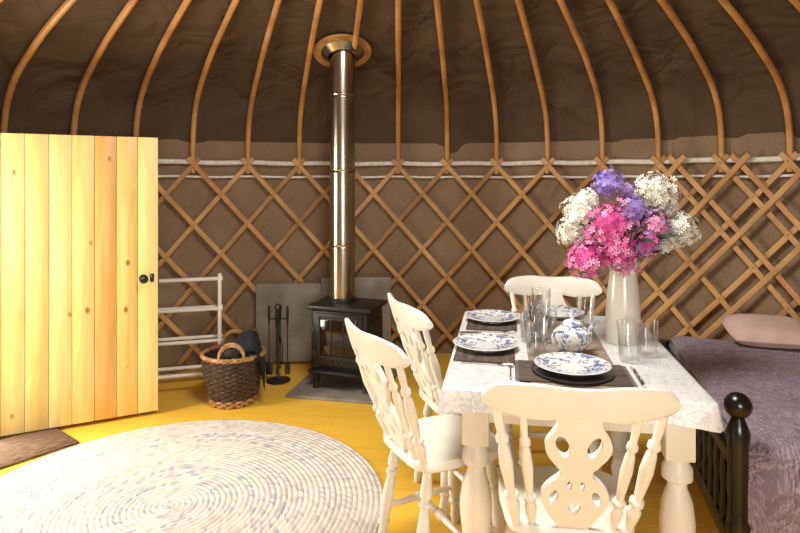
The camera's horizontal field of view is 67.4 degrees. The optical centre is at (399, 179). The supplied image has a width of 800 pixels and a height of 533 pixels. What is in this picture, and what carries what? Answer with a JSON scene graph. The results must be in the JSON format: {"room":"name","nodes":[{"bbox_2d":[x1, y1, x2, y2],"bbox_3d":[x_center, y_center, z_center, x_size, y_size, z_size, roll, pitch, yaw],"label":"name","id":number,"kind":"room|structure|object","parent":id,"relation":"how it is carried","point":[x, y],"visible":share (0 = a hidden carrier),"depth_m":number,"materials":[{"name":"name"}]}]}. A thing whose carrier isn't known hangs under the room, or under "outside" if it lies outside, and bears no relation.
{"room":"traditional dwelling","nodes":[
{"label":"traditional dwelling","id":0,"kind":"room"},
{"bbox_2d":[0,352,718,532],"bbox_3d":[0.000,1.450,1.900,6.240,0.060,6.240,0,0,0],"label":"floor","id":1,"kind":"structure","parent":0,"point":[181,399],"depth_m":3.44,"materials":[{"name":"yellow wood"}]},
{"bbox_2d":[0,427,78,468],"bbox_3d":[-2.060,1.411,3.100,0.360,0.016,0.620,0,0,39],"label":"doormat","id":2,"kind":"object","parent":1,"relation":"on","point":[15,449],"visible":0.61,"depth_m":3.18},
{"bbox_2d":[158,273,222,378],"bbox_3d":[-1.520,1.030,4.050,0.620,0.776,0.217,0,0,-16],"label":"clothes rack","id":3,"kind":"object","parent":1,"relation":"on","point":[219,307],"visible":0.38,"depth_m":4.07,"materials":[{"name":"white paint"}]},
{"bbox_2d":[0,420,382,532],"bbox_3d":[-1.000,1.413,2.600,1.861,0.009,1.861,0,0,0],"label":"braided rug","id":4,"kind":"object","parent":1,"relation":"on","point":[208,476],"visible":1,"depth_m":2.78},
{"bbox_2d":[200,329,265,409],"bbox_3d":[-1.071,1.198,3.850,0.411,0.446,0.409,0,0,-12],"label":"basket","id":5,"kind":"object","parent":1,"relation":"on","point":[233,372],"visible":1,"depth_m":3.72,"materials":[{"name":"brown wicker"}]},
{"bbox_2d":[266,304,289,384],"bbox_3d":[-0.863,1.147,4.240,0.175,0.547,0.170,0,0,0],"label":"fireplace tools","id":6,"kind":"object","parent":1,"relation":"on","point":[276,380],"visible":1,"depth_m":4.24,"materials":[{"name":"metal"}]},
{"bbox_2d":[286,367,397,404],"bbox_3d":[-0.370,1.410,4.200,0.620,0.020,0.720,0,0,12],"label":"hearth slab","id":7,"kind":"object","parent":1,"relation":"on","point":[334,388],"visible":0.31,"depth_m":3.99,"materials":[{"name":"stone"}]},
{"bbox_2d":[306,296,386,393],"bbox_3d":[-0.365,1.107,4.106,0.465,0.587,0.381,0,0,18],"label":"wood stove","id":8,"kind":"object","parent":7,"relation":"on","point":[333,354],"visible":0.77,"depth_m":3.98,"materials":[{"name":"metal"}]},
{"bbox_2d":[329,49,355,298],"bbox_3d":[-0.402,-0.221,4.186,0.186,2.118,0.186,0,0,0],"label":"flue pipe","id":9,"kind":"object","parent":8,"relation":"on","point":[342,96],"visible":0.87,"depth_m":4.11,"materials":[{"name":"metal"}]},
{"bbox_2d":[345,318,505,532],"bbox_3d":[0.085,0.971,2.226,0.532,0.902,0.504,0,0,-26],"label":"dining chair","id":10,"kind":"object","parent":1,"relation":"on","point":[433,444],"visible":0.94,"depth_m":2.15,"materials":[{"name":"beige paint"}]},
{"bbox_2d":[387,293,517,515],"bbox_3d":[0.226,0.971,2.701,0.532,0.902,0.504,0,0,-18],"label":"dining chair","id":11,"kind":"object","parent":1,"relation":"on","point":[426,369],"visible":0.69,"depth_m":2.57,"materials":[{"name":"beige paint"}]},
{"bbox_2d":[504,275,601,470],"bbox_3d":[0.778,0.971,3.007,0.504,0.902,0.532,0,0,10],"label":"dining chair","id":12,"kind":"object","parent":1,"relation":"on","point":[552,290],"visible":0.16,"depth_m":3.21,"materials":[{"name":"beige paint"}]},
{"bbox_2d":[460,412,695,532],"bbox_3d":[0.643,1.046,2.425,0.820,0.748,1.150,0,0,10],"label":"dining table","id":13,"kind":"object","parent":1,"relation":"on","point":[676,511],"visible":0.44,"depth_m":1.95,"materials":[{"name":"beige paint"}]},
{"bbox_2d":[438,311,723,432],"bbox_3d":[0.642,0.708,2.423,0.864,0.083,1.194,0,0,10],"label":"tablecloth","id":14,"kind":"object","parent":13,"relation":"on","point":[463,386],"visible":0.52,"depth_m":2.02,"materials":[{"name":"white fabric"}]},
{"bbox_2d":[459,331,507,335],"bbox_3d":[0.359,0.658,2.572,0.210,0.013,0.015,0,0,11],"label":"table knife","id":15,"kind":"object","parent":14,"relation":"on","point":[460,332],"visible":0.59,"depth_m":2.58,"materials":[{"name":"metal"}]},
{"bbox_2d":[453,334,514,363],"bbox_3d":[0.338,0.663,2.370,0.225,0.004,0.386,0,0,10],"label":"placemat","id":16,"kind":"object","parent":14,"relation":"on","point":[461,354],"visible":0.6,"depth_m":2.25,"materials":[{"name":"brown fabric"}]},
{"bbox_2d":[453,333,517,351],"bbox_3d":[0.338,0.649,2.370,0.255,0.024,0.255,0,0,0],"label":"dinner plate","id":17,"kind":"object","parent":16,"relation":"on","point":[480,342],"visible":1,"depth_m":2.40,"materials":[{"name":"white ceramic"}]},
{"bbox_2d":[461,361,512,364],"bbox_3d":[0.312,0.660,2.164,0.185,0.008,0.022,0,0,10],"label":"fork","id":18,"kind":"object","parent":14,"relation":"on","point":[461,361],"visible":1,"depth_m":2.16,"materials":[{"name":"metal"}]},
{"bbox_2d":[466,318,516,331],"bbox_3d":[0.435,0.663,2.830,0.225,0.004,0.386,0,0,10],"label":"placemat","id":19,"kind":"object","parent":14,"relation":"on","point":[472,324],"visible":0.46,"depth_m":2.71,"materials":[{"name":"brown fabric"}]},
{"bbox_2d":[465,309,519,323],"bbox_3d":[0.435,0.649,2.830,0.255,0.024,0.255,0,0,0],"label":"dinner plate","id":20,"kind":"object","parent":19,"relation":"on","point":[491,316],"visible":1,"depth_m":2.86,"materials":[{"name":"white ceramic"}]},
{"bbox_2d":[473,329,515,332],"bbox_3d":[0.412,0.660,2.624,0.185,0.008,0.022,0,0,10],"label":"fork","id":21,"kind":"object","parent":14,"relation":"on","point":[473,329],"visible":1,"depth_m":2.62,"materials":[{"name":"metal"}]},
{"bbox_2d":[507,361,513,378],"bbox_3d":[0.386,0.660,2.092,0.022,0.008,0.185,0,0,10],"label":"fork","id":22,"kind":"object","parent":14,"relation":"on","point":[509,361],"visible":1,"depth_m":2.12,"materials":[{"name":"metal"}]},
{"bbox_2d":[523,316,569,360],"bbox_3d":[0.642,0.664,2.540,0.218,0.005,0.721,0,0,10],"label":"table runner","id":23,"kind":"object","parent":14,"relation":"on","point":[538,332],"depth_m":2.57,"materials":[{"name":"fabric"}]},
{"bbox_2d":[531,305,584,318],"bbox_3d":[0.770,0.650,2.930,0.255,0.024,0.255,0,0,0],"label":"dinner plate","id":24,"kind":"object","parent":14,"relation":"on","point":[551,311],"visible":0.88,"depth_m":2.96,"materials":[{"name":"white ceramic"}]},
{"bbox_2d":[514,360,635,386],"bbox_3d":[0.590,0.660,2.055,0.386,0.004,0.225,0,0,10],"label":"placemat","id":25,"kind":"object","parent":14,"relation":"on","point":[621,378],"visible":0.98,"depth_m":2.01,"materials":[{"name":"brown fabric"}]},
{"bbox_2d":[531,363,614,384],"bbox_3d":[0.590,0.653,2.055,0.274,0.008,0.274,0,0,0],"label":"charger plate","id":26,"kind":"object","parent":25,"relation":"on","point":[549,375],"visible":0.53,"depth_m":1.98,"materials":[{"name":"black ceramic"}]},
{"bbox_2d":[534,352,611,375],"bbox_3d":[0.590,0.637,2.055,0.255,0.024,0.255,0,0,0],"label":"dinner plate","id":27,"kind":"object","parent":26,"relation":"on","point":[566,363],"visible":1,"depth_m":2.08,"materials":[{"name":"white ceramic"}]},
{"bbox_2d":[531,382,623,388],"bbox_3d":[0.571,0.664,1.932,0.287,0.005,0.030,0,0,10],"label":"table runner","id":28,"kind":"object","parent":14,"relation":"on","point":[553,384],"depth_m":1.93,"materials":[{"name":"fabric"}]},
{"bbox_2d":[575,318,613,364],"bbox_3d":[0.784,0.664,2.515,0.091,0.005,0.719,0,0,10],"label":"table runner","id":29,"kind":"object","parent":14,"relation":"on","point":[595,348],"depth_m":2.36,"materials":[{"name":"fabric"}]},
{"bbox_2d":[551,313,594,353],"bbox_3d":[0.661,0.584,2.284,0.177,0.156,0.149,0,0,10],"label":"teapot","id":30,"kind":"object","parent":29,"relation":"on","point":[571,335],"visible":0.91,"depth_m":2.23,"materials":[{"name":"white ceramic"}]},
{"bbox_2d":[605,260,640,345],"bbox_3d":[0.922,0.493,2.472,0.148,0.345,0.144,0,0,-5],"label":"vase","id":31,"kind":"object","parent":14,"relation":"on","point":[623,312],"visible":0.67,"depth_m":2.42,"materials":[{"name":"beige ceramic"}]},
{"bbox_2d":[556,166,701,278],"bbox_3d":[0.932,0.255,2.487,0.580,0.617,0.383,0,0,0],"label":"flower bouquet","id":32,"kind":"object","parent":31,"relation":"in","point":[609,228],"visible":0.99,"depth_m":2.40,"materials":[{"name":"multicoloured plant"}]},
{"bbox_2d":[630,366,645,386],"bbox_3d":[0.803,0.658,2.025,0.015,0.013,0.210,0,0,11],"label":"table knife","id":33,"kind":"object","parent":14,"relation":"on","point":[640,379],"visible":1,"depth_m":2.00,"materials":[{"name":"metal"}]},
{"bbox_2d":[482,382,680,532],"bbox_3d":[0.492,0.971,1.768,0.504,0.902,0.532,0,0,7],"label":"dining chair","id":34,"kind":"object","parent":1,"relation":"on","point":[572,496],"visible":1,"depth_m":1.59,"materials":[{"name":"beige paint"}]},
{"bbox_2d":[659,336,799,532],"bbox_3d":[1.891,1.044,2.374,1.431,0.753,1.457,0,0,15],"label":"bed","id":35,"kind":"object","parent":1,"relation":"on","point":[746,474],"visible":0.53,"depth_m":2.04,"materials":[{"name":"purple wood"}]},
{"bbox_2d":[721,314,799,348],"bbox_3d":[1.840,0.752,3.000,0.380,0.124,0.298,0,0,16],"label":"pillow","id":36,"kind":"object","parent":35,"relation":"on","point":[756,330],"visible":1,"depth_m":2.91,"materials":[{"name":"pink fabric"}]},
{"bbox_2d":[0,0,799,152],"bbox_3d":[0.001,-0.879,1.894,6.129,1.413,6.122,0,0,0],"label":"ceiling","id":37,"kind":"structure","parent":0,"point":[45,92],"depth_m":4.02,"materials":[{"name":"fabric"}]},
{"bbox_2d":[313,34,371,66],"bbox_3d":[-0.401,-0.892,4.185,0.409,0.172,0.379,0,0,0],"label":"flue collar","id":38,"kind":"object","parent":37,"relation":"attached to","point":[326,45],"visible":0.77,"depth_m":4.10,"materials":[{"name":"metal"}]},
{"bbox_2d":[19,132,799,373],"bbox_3d":[-0.001,0.560,1.900,6.089,1.720,6.086,0,0,0],"label":"wall","id":39,"kind":"structure","parent":0,"point":[221,223],"depth_m":4.67,"materials":[{"name":"fabric"}]},
{"bbox_2d":[94,156,799,177],"bbox_3d":[0.000,-0.084,1.900,6.036,0.143,6.035,0,0,0],"label":"trim","id":40,"kind":"structure","parent":39,"relation":"attached to","point":[767,158],"depth_m":4.62,"materials":[{"name":"white fabric"}]},
{"bbox_2d":[94,151,799,375],"bbox_3d":[0.000,0.620,1.900,5.971,1.592,5.971,0,0,0],"label":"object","id":41,"kind":"structure","parent":0,"point":[788,161],"depth_m":4.45,"materials":[{"name":"brown wood"}]},
{"bbox_2d":[256,277,390,361],"bbox_3d":[-0.591,1.079,4.653,1.041,0.640,0.054,0,0,-4],"label":"shield","id":42,"kind":"object","parent":41,"relation":"attached to","point":[296,296],"visible":0.47,"depth_m":4.63,"materials":[{"name":"metal"}]},
{"bbox_3d":[-2.593,0.520,3.019,0.687,1.800,0.918,0,0,0],"label":"wall","id":43,"kind":"structure","parent":0,"visible":0},
{"bbox_2d":[0,133,158,435],"bbox_3d":[-1.818,0.571,3.448,0.805,1.655,0.123,0,0,-28],"label":"door","id":44,"kind":"structure","parent":43,"relation":"in","point":[49,277],"depth_m":3.44,"materials":[{"name":"brown wood"}]},
{"bbox_3d":[0.000,-1.557,1.900,1.080,0.194,1.080,0,0,0],"label":"ring","id":45,"kind":"object","parent":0,"visible":0},
{"bbox_2d":[0,0,799,173],"bbox_3d":[0.001,-0.789,1.903,6.023,1.480,6.019,0,0,23],"label":"poles","id":46,"kind":"object","parent":45,"relation":"on","point":[67,4],"visible":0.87,"depth_m":3.89,"materials":[{"name":"brown wood"}]}
]}

